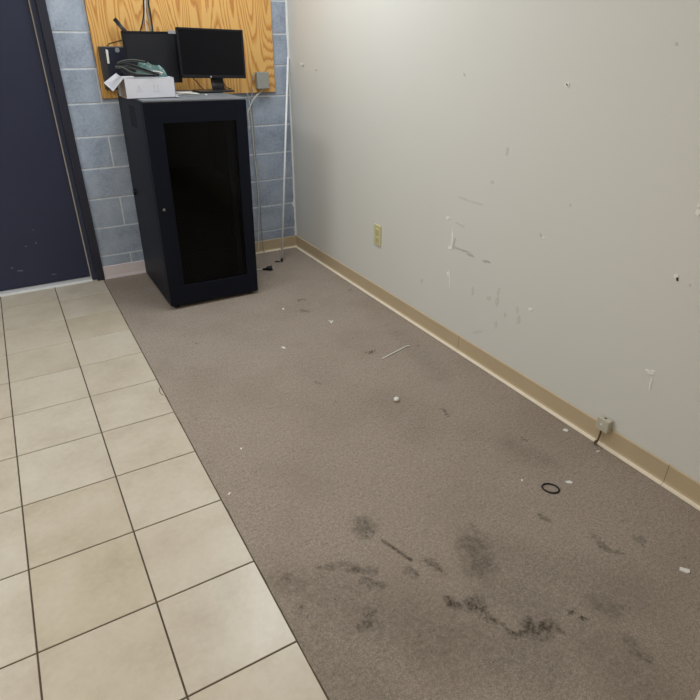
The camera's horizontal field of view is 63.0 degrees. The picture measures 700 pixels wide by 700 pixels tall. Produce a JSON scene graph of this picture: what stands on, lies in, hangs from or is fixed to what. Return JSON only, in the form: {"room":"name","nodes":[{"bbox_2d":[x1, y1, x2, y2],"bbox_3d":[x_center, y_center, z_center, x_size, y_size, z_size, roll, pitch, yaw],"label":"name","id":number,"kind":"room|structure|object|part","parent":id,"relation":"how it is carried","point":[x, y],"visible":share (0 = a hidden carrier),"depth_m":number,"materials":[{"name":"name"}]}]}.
{"room":"empty office room","nodes":[
{"label":"empty office room","id":0,"kind":"room"},
{"bbox_2d":[0,280,326,699],"bbox_3d":[-1.566,1.341,0.855,3.400,0.060,7.100,-15,32,-26],"label":"floor","id":1,"kind":"structure","parent":0,"point":[125,573],"depth_m":2.02,"materials":[{"name":"beige tile"}]},
{"bbox_2d":[35,0,294,277],"bbox_3d":[-2.646,-1.569,3.224,4.994,2.900,0.201,-15,32,-26],"label":"wall","id":2,"kind":"structure","parent":0,"point":[96,121],"depth_m":4.04,"materials":[{"name":"brick"}]},
{"bbox_2d":[0,0,104,296],"bbox_3d":[-2.297,-1.343,3.505,1.084,2.118,0.112,-15,32,-26],"label":"door","id":3,"kind":"structure","parent":2,"relation":"in","point":[44,241],"depth_m":3.76,"materials":[{"name":"blue paint"}]},
{"bbox_3d":[-2.297,-1.343,3.505,1.084,2.118,0.112,-15,32,-26],"label":"frame","id":4,"kind":"part","parent":3,"relation":"part of","materials":[{"name":"blue paint"}]},
{"bbox_2d":[84,0,274,98],"bbox_3d":[-1.083,-2.317,3.699,1.218,1.219,0.017,-15,32,-26],"label":"plywood board","id":5,"kind":"object","parent":2,"relation":"attached to","point":[253,17],"visible":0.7,"depth_m":3.81,"materials":[{"name":"brown wood"}]},
{"bbox_2d":[98,46,127,89],"bbox_3d":[-1.483,-1.808,3.664,0.204,0.247,0.061,-15,32,-26],"label":"wall box","id":6,"kind":"object","parent":5,"relation":"attached to","point":[109,56],"visible":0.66,"depth_m":3.61,"materials":[{"name":"black metal"}]},
{"bbox_2d":[113,17,126,30],"bbox_3d":[-1.407,-1.999,3.610,0.158,0.178,0.060,-15,32,-26],"label":"antenna","id":7,"kind":"object","parent":6,"relation":"on","point":[115,19],"visible":0.14,"depth_m":3.54,"materials":[{"name":"black plastic"}]},
{"bbox_2d":[140,0,144,30],"bbox_3d":[-1.321,-2.186,3.598,0.127,0.458,0.008,-15,32,-26],"label":"cable","id":8,"kind":"object","parent":5,"relation":"attached to","point":[143,0],"visible":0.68,"depth_m":3.63,"materials":[{"name":"grey plastic"}]},
{"bbox_2d":[144,0,146,30],"bbox_3d":[-1.287,-2.192,3.607,0.072,0.457,0.008,-15,32,-26],"label":"cable","id":9,"kind":"object","parent":5,"relation":"attached to","point":[144,0],"visible":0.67,"depth_m":3.62,"materials":[{"name":"white plastic"}]},
{"bbox_2d":[146,0,150,30],"bbox_3d":[-1.273,-2.200,3.621,0.059,0.458,0.008,-15,32,-26],"label":"cable","id":10,"kind":"object","parent":5,"relation":"attached to","point":[147,0],"visible":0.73,"depth_m":3.65,"materials":[{"name":"grey plastic"}]},
{"bbox_2d":[148,0,152,30],"bbox_3d":[-1.264,-2.198,3.618,0.050,0.458,0.009,-15,32,-26],"label":"cable","id":11,"kind":"object","parent":5,"relation":"attached to","point":[148,0],"visible":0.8,"depth_m":3.65,"materials":[{"name":"black plastic"}]},
{"bbox_2d":[255,72,268,88],"bbox_3d":[-0.639,-1.957,4.143,0.091,0.110,0.054,-15,32,-26],"label":"junction box","id":12,"kind":"object","parent":5,"relation":"attached to","point":[261,78],"visible":1,"depth_m":4.12,"materials":[{"name":"grey plastic"}]},
{"bbox_2d":[247,89,262,129],"bbox_3d":[-0.694,-1.779,4.219,0.136,0.282,0.013,-11,31,-20],"label":"cable","id":13,"kind":"object","parent":12,"relation":"hanging from","point":[262,89],"visible":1,"depth_m":4.20,"materials":[{"name":"grey plastic"}]},
{"bbox_2d":[103,235,295,279],"bbox_3d":[-1.128,-0.746,4.531,1.560,0.098,0.022,-15,32,-26],"label":"baseboard","id":14,"kind":"structure","parent":2,"relation":"attached to","point":[136,267],"depth_m":4.31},
{"bbox_2d":[246,92,259,251],"bbox_3d":[-0.744,-1.347,4.436,0.024,1.207,0.069,11,30,19],"label":"cable","id":15,"kind":"object","parent":2,"relation":"attached to","point":[246,92],"visible":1,"depth_m":4.43,"materials":[{"name":"grey plastic"}]},
{"bbox_2d":[249,98,264,251],"bbox_3d":[-0.729,-1.329,4.463,0.042,1.179,0.023,-19,34,-31],"label":"cable","id":16,"kind":"object","parent":2,"relation":"attached to","point":[249,98],"visible":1,"depth_m":4.45,"materials":[{"name":"grey plastic"}]},
{"bbox_2d":[285,0,295,234],"bbox_3d":[-0.463,-2.134,4.221,0.028,2.640,0.008,-15,32,-26],"label":"trim","id":17,"kind":"structure","parent":2,"relation":"attached to","point":[293,202],"depth_m":4.42,"materials":[{"name":"white plastic"}]},
{"bbox_2d":[104,247,699,699],"bbox_3d":[0.613,0.758,1.907,1.572,0.020,7.000,-15,32,-26],"label":"floor","id":18,"kind":"structure","parent":0,"point":[403,546],"depth_m":2.18,"materials":[{"name":"grey carpet"}]},
{"bbox_2d":[117,90,257,306],"bbox_3d":[-1.078,-1.026,3.832,0.625,1.263,0.732,-14,32,-27],"label":"cabinet","id":19,"kind":"object","parent":18,"relation":"on","point":[188,154],"visible":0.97,"depth_m":3.55,"materials":[{"name":"black metal"}]},
{"bbox_2d":[104,73,178,98],"bbox_3d":[-1.211,-1.536,3.310,0.368,0.122,0.246,-15,32,-26],"label":"cardboard box","id":20,"kind":"object","parent":19,"relation":"on","point":[129,87],"visible":0.92,"depth_m":3.24,"materials":[{"name":"white cardboard"}]},
{"bbox_2d":[115,59,162,76],"bbox_3d":[-1.183,-1.583,3.206,0.248,0.089,0.090,-5,29,-9],"label":"bundle","id":21,"kind":"object","parent":20,"relation":"on","point":[121,65],"visible":1,"depth_m":3.19,"materials":[{"name":"black plastic"}]},
{"bbox_2d":[134,62,167,76],"bbox_3d":[-1.155,-1.636,3.315,0.189,0.084,0.125,-5,29,-9],"label":"pouch","id":22,"kind":"object","parent":20,"relation":"on","point":[147,65],"visible":0.56,"depth_m":3.28,"materials":[{"name":"green plastic"}]},
{"bbox_3d":[-1.337,-0.982,3.724,0.019,1.224,0.675,-14,32,-27],"label":"panel","id":23,"kind":"part","parent":19,"relation":"part of","materials":[{"name":"black metal"}]},
{"bbox_2d":[120,30,182,82],"bbox_3d":[-1.259,-1.833,3.625,0.337,0.346,0.162,-15,32,-26],"label":"computer monitor","id":24,"kind":"object","parent":19,"relation":"on","point":[155,48],"visible":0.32,"depth_m":3.56,"materials":[{"name":"black plastic"}]},
{"bbox_3d":[-1.062,-1.582,3.546,0.604,0.012,0.720,-14,32,-27],"label":"panel","id":25,"kind":"part","parent":19,"relation":"part of","materials":[{"name":"grey metal"}]},
{"bbox_2d":[176,92,198,94],"bbox_3d":[-1.034,-1.590,3.533,0.183,0.015,0.196,-15,32,-26],"label":"cable","id":26,"kind":"object","parent":19,"relation":"on","point":[176,92],"visible":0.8,"depth_m":3.51,"materials":[{"name":"white plastic"}]},
{"bbox_3d":[-0.887,-0.904,3.578,0.436,0.988,0.005,-14,32,-27],"label":"glass pane","id":27,"kind":"part","parent":19,"relation":"part of","materials":[{"name":"black glass"}]},
{"bbox_2d":[175,27,245,92],"bbox_3d":[-0.874,-1.856,3.657,0.438,0.367,0.170,-15,32,-26],"label":"computer monitor","id":28,"kind":"object","parent":19,"relation":"on","point":[216,55],"visible":1,"depth_m":3.65,"materials":[{"name":"black plastic"}]},
{"bbox_2d":[103,280,329,699],"bbox_3d":[-0.067,0.943,1.560,0.008,0.020,7.000,-15,32,-26],"label":"trim","id":29,"kind":"structure","parent":18,"relation":"on","point":[260,572],"depth_m":2.03,"materials":[{"name":"brown metal"}]},
{"bbox_2d":[257,265,274,269],"bbox_3d":[-0.725,-0.633,4.389,0.290,0.039,0.038,1,29,1],"label":"plug","id":30,"kind":"object","parent":18,"relation":"on","point":[267,267],"visible":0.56,"depth_m":4.38,"materials":[{"name":"black plastic"}]},
{"bbox_2d":[280,57,288,260],"bbox_3d":[-0.501,-1.430,4.376,0.018,1.448,0.398,6,29,11],"label":"metal pole","id":31,"kind":"object","parent":18,"relation":"on","point":[287,73],"visible":1,"depth_m":4.36,"materials":[{"name":"white metal"}]},
{"bbox_2d":[382,345,409,358],"bbox_3d":[0.261,0.010,3.248,0.232,0.004,0.020,-23,36,-36],"label":"strip","id":32,"kind":"object","parent":18,"relation":"on","point":[407,345],"visible":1,"depth_m":3.25,"materials":[{"name":"white plastic"}]},
{"bbox_2d":[541,483,559,493],"bbox_3d":[0.796,0.548,2.265,0.064,0.006,0.067,-15,32,-26],"label":"rubber band","id":33,"kind":"object","parent":18,"relation":"on","point":[558,491],"visible":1,"depth_m":2.26,"materials":[{"name":"black rubber"}]},
{"bbox_2d":[679,567,689,573],"bbox_3d":[1.123,0.740,1.916,0.031,0.005,0.019,11,30,19],"label":"paper scrap","id":34,"kind":"object","parent":18,"relation":"on","point":[685,570],"visible":1,"depth_m":1.91,"materials":[{"name":"white paper"}]},
{"bbox_2d":[287,0,699,481],"bbox_3d":[1.300,-0.713,1.687,0.123,2.900,7.200,-15,32,-26],"label":"wall","id":35,"kind":"structure","parent":0,"point":[528,171],"depth_m":2.55,"materials":[{"name":"white paint"}]},
{"bbox_2d":[374,223,381,246],"bbox_3d":[0.178,-0.749,3.723,0.010,0.136,0.084,-15,32,-26],"label":"wall outlet","id":36,"kind":"object","parent":35,"relation":"attached to","point":[377,229],"visible":1,"depth_m":3.72,"materials":[{"name":"beige plastic"}]},
{"bbox_2d":[296,235,699,510],"bbox_3d":[1.284,0.523,2.221,0.022,0.098,6.999,-15,32,-26],"label":"baseboard","id":37,"kind":"structure","parent":35,"relation":"attached to","point":[661,472],"depth_m":2.82,"materials":[{"name":"beige plastic"}]},
{"bbox_2d":[594,415,612,443],"bbox_3d":[1.092,0.355,2.477,0.036,0.142,0.060,-15,32,-26],"label":"phone jack","id":38,"kind":"object","parent":35,"relation":"attached to","point":[604,424],"visible":1,"depth_m":2.45,"materials":[{"name":"beige plastic"}]}
]}

